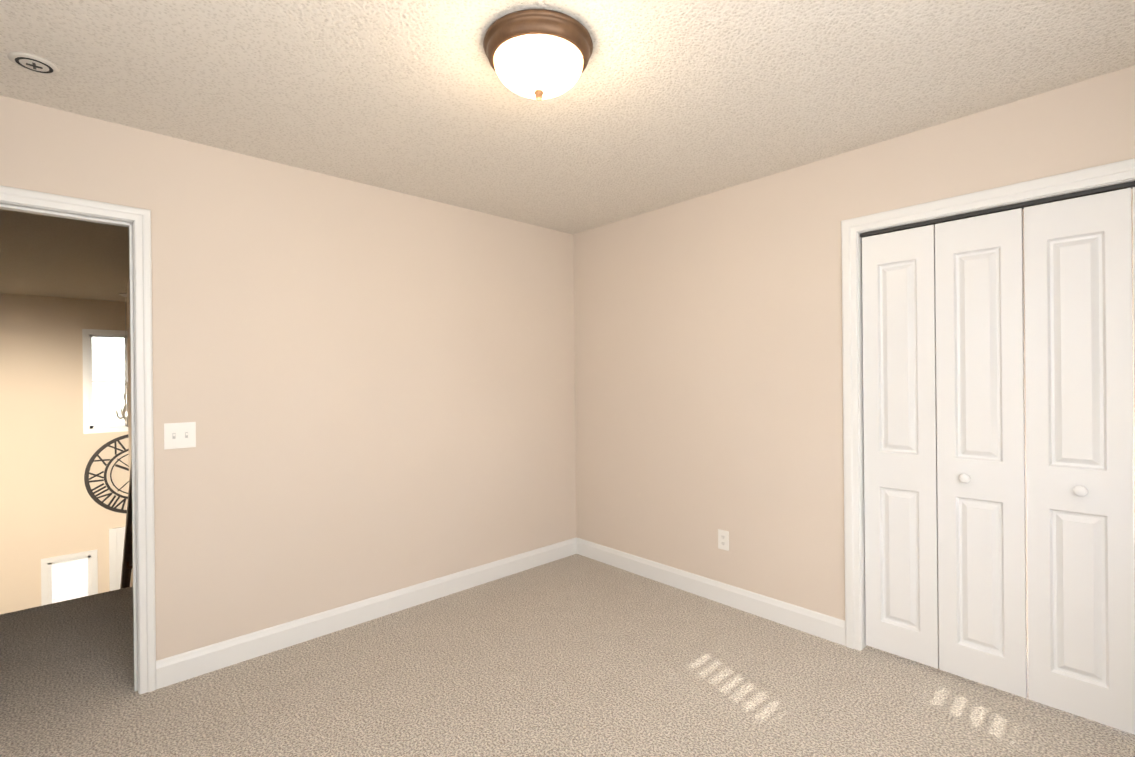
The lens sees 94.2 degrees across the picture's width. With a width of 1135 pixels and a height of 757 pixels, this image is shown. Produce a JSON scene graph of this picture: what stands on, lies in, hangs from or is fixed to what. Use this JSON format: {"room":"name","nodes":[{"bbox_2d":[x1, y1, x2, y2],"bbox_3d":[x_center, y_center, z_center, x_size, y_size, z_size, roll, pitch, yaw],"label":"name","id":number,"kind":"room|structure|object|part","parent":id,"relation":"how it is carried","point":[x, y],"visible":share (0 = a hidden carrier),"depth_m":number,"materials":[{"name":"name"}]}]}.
{"room":"empty bedroom","nodes":[
{"label":"empty bedroom","id":0,"kind":"room"},
{"bbox_2d":[0,294,128,614],"bbox_3d":[-6.139,1.680,7.270,4.040,5.460,0.120,-1,0,-43],"label":"wall","id":1,"kind":"structure","parent":0,"point":[50,507],"depth_m":6.73,"materials":[{"name":"paint"}]},
{"bbox_2d":[41,550,97,605],"bbox_3d":[-6.503,2.932,6.897,0.534,1.289,0.118,-1,0,-43],"label":"window","id":2,"kind":"structure","parent":1,"relation":"in","point":[49,585],"depth_m":6.88,"materials":[{"name":"white glass"}]},
{"bbox_2d":[82,329,127,433],"bbox_3d":[-6.236,0.036,7.170,0.524,1.384,0.118,-1,0,-43],"label":"window","id":3,"kind":"structure","parent":1,"relation":"in","point":[88,379],"depth_m":7.04,"materials":[{"name":"white"}]},
{"bbox_2d":[84,434,128,512],"bbox_3d":[-5.962,1.313,7.323,1.110,1.110,0.040,-1,0,-43],"label":"wall clock","id":4,"kind":"object","parent":1,"relation":"attached to","point":[93,496],"visible":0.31,"depth_m":7.10,"materials":[{"name":"grey metal"}]},
{"bbox_2d":[109,526,124,590],"bbox_3d":[-5.779,3.215,7.465,1.060,2.377,0.057,-1,0,-43],"label":"front door","id":5,"kind":"structure","parent":1,"relation":"in","point":[116,540],"depth_m":7.13,"materials":[{"name":"white wood"}]},
{"bbox_2d":[127,287,130,586],"bbox_3d":[-4.116,1.659,6.552,2.040,5.460,0.120,-1,0,-43],"label":"wall","id":6,"kind":"structure","parent":0,"point":[128,382],"depth_m":5.80,"materials":[{"name":"paint"}]},
{"bbox_2d":[127,280,132,586],"bbox_3d":[-3.261,1.653,4.211,0.120,5.460,4.480,-1,0,-43],"label":"wall","id":7,"kind":"structure","parent":0,"point":[129,392],"depth_m":5.70,"materials":[{"name":"paint"}]},
{"bbox_2d":[120,468,132,588],"bbox_3d":[-3.925,1.616,4.748,0.125,2.273,2.690,-1,0,-43],"label":"handrail","id":8,"kind":"object","parent":7,"relation":"attached to","point":[127,565],"visible":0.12,"depth_m":4.56,"materials":[{"name":"brown wood"}]},
{"bbox_2d":[0,95,575,660],"bbox_3d":[-1.342,0.134,2.866,3.940,2.460,0.120,-1,0,-43],"label":"wall","id":9,"kind":"structure","parent":0,"point":[368,391],"depth_m":2.81,"materials":[{"name":"paint"}]},
{"bbox_2d":[0,185,155,693],"bbox_3d":[-2.195,0.318,2.064,0.896,2.111,0.138,-1,0,-43],"label":"door frame","id":10,"kind":"structure","parent":9,"relation":"attached to","point":[140,218],"depth_m":2.30,"materials":[{"name":"white wood"}]},
{"bbox_2d":[164,422,195,449],"bbox_3d":[-1.756,0.259,2.391,0.116,0.116,0.015,-1,0,-43],"label":"light switch","id":11,"kind":"object","parent":9,"relation":"attached to","point":[180,435],"visible":1,"depth_m":2.39,"materials":[{"name":"white plastic"}]},
{"bbox_2d":[156,537,576,688],"bbox_3d":[-0.870,1.298,3.199,2.574,0.120,0.015,-1,0,-43],"label":"baseboard","id":12,"kind":"structure","parent":9,"relation":"attached to","point":[174,669],"depth_m":2.85,"materials":[{"name":"white wood"}]},
{"bbox_2d":[0,554,1134,756],"bbox_3d":[-0.465,1.505,2.125,5.160,0.300,5.300,-1,0,-43],"label":"floor","id":13,"kind":"structure","parent":0,"point":[576,655],"depth_m":2.27,"materials":[{"name":"carpet"}]},
{"bbox_2d":[0,0,1134,301],"bbox_3d":[-2.247,-1.138,3.933,5.280,0.100,10.340,-1,0,-43],"label":"ceiling","id":14,"kind":"structure","parent":0,"point":[664,104],"depth_m":2.01,"materials":[{"name":"white paint"}]},
{"bbox_2d":[7,52,59,74],"bbox_3d":[-1.841,-1.084,1.821,0.128,0.012,0.128,-1,0,-43],"label":"smoke detector","id":15,"kind":"object","parent":14,"relation":"attached to","point":[33,63],"visible":1,"depth_m":1.81,"materials":[{"name":"grey plastic"}]},
{"bbox_2d":[109,293,127,425],"bbox_3d":[-5.501,-0.231,6.569,0.333,1.650,0.327,-1,0,-43],"label":"chandelier","id":16,"kind":"object","parent":14,"relation":"hanging from","point":[124,414],"visible":0.56,"depth_m":6.55,"materials":[{"name":"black metal"}]},
{"bbox_2d":[483,9,592,98],"bbox_3d":[-0.096,-1.031,1.750,0.362,0.154,0.362,-1,0,-43],"label":"ceiling light","id":17,"kind":"object","parent":14,"relation":"attached to","point":[509,26],"depth_m":1.65,"materials":[{"name":"white glass"}]},
{"bbox_3d":[-0.095,-1.001,1.750,0.296,0.094,0.296,-1,0,-43],"label":"ceiling light shade","id":18,"kind":"part","parent":17,"relation":"part of","materials":[{"name":"white glass"}]},
{"bbox_2d":[534,89,543,100],"bbox_3d":[-0.095,-0.940,1.750,0.032,0.031,0.032,-1,0,-43],"label":"finial","id":19,"kind":"object","parent":17,"relation":"attached to","point":[538,93],"visible":1,"depth_m":1.74,"materials":[{"name":"brown metal"}]},
{"bbox_2d":[573,66,1134,620],"bbox_3d":[1.364,0.105,2.751,0.120,2.460,3.720,-1,0,-43],"label":"wall","id":20,"kind":"structure","parent":0,"point":[707,366],"depth_m":3.00,"materials":[{"name":"paint"}]},
{"bbox_2d":[576,538,844,645],"bbox_3d":[0.733,1.282,3.349,0.015,0.120,1.940,-1,0,-43],"label":"baseboard","id":21,"kind":"structure","parent":20,"relation":"attached to","point":[824,626],"depth_m":3.12,"materials":[{"name":"white wood"}]},
{"bbox_2d":[718,529,728,550],"bbox_3d":[0.928,0.962,3.139,0.008,0.115,0.070,-1,0,-43],"label":"electrical outlet","id":22,"kind":"object","parent":20,"relation":"attached to","point":[723,539],"visible":1,"depth_m":3.13,"materials":[{"name":"white plastic"}]},
{"bbox_2d":[862,225,938,668],"bbox_3d":[1.576,0.309,2.505,0.035,2.012,0.299,-1,0,-43],"label":"closet door","id":23,"kind":"structure","parent":20,"relation":"in","point":[900,444],"depth_m":2.49,"materials":[{"name":"white wood"}]},
{"bbox_2d":[935,208,1026,697],"bbox_3d":[1.766,0.308,2.267,0.080,2.012,0.299,-1,0,-43],"label":"closet door","id":24,"kind":"structure","parent":20,"relation":"in","point":[980,401],"depth_m":2.26,"materials":[{"name":"white wood"}]},
{"bbox_2d":[841,158,1134,650],"bbox_3d":[1.895,0.295,2.178,0.120,2.070,1.264,-1,0,-43],"label":"door frame","id":25,"kind":"structure","parent":20,"relation":"attached to","point":[861,451],"depth_m":2.59,"materials":[{"name":"white wood"}]},
{"bbox_2d":[860,181,1134,237],"bbox_3d":[1.875,-0.711,2.168,0.050,0.016,1.222,-1,0,-43],"label":"track","id":26,"kind":"object","parent":20,"relation":"attached to","point":[1131,185],"visible":0.89,"depth_m":2.19,"materials":[{"name":"grey metal"}]},
{"bbox_2d":[1024,188,1134,734],"bbox_3d":[1.973,0.306,2.042,0.080,2.012,0.299,-1,0,-43],"label":"closet door","id":27,"kind":"structure","parent":20,"relation":"in","point":[1079,449],"depth_m":2.04,"materials":[{"name":"white wood"}]},
{"bbox_2d":[1133,187,1134,387],"bbox_3d":[2.196,0.304,1.834,0.035,2.012,0.299,-1,0,-43],"label":"closet door","id":28,"kind":"structure","parent":20,"relation":"in","point":[1134,270],"depth_m":1.93,"materials":[{"name":"white wood"}]},
{"bbox_2d":[1022,189,1134,637],"bbox_3d":[2.202,0.097,2.477,0.740,2.460,2.180,-1,0,-43],"label":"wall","id":29,"kind":"structure","parent":0,"point":[1133,388],"depth_m":2.42,"materials":[{"name":"paint"}]}
]}

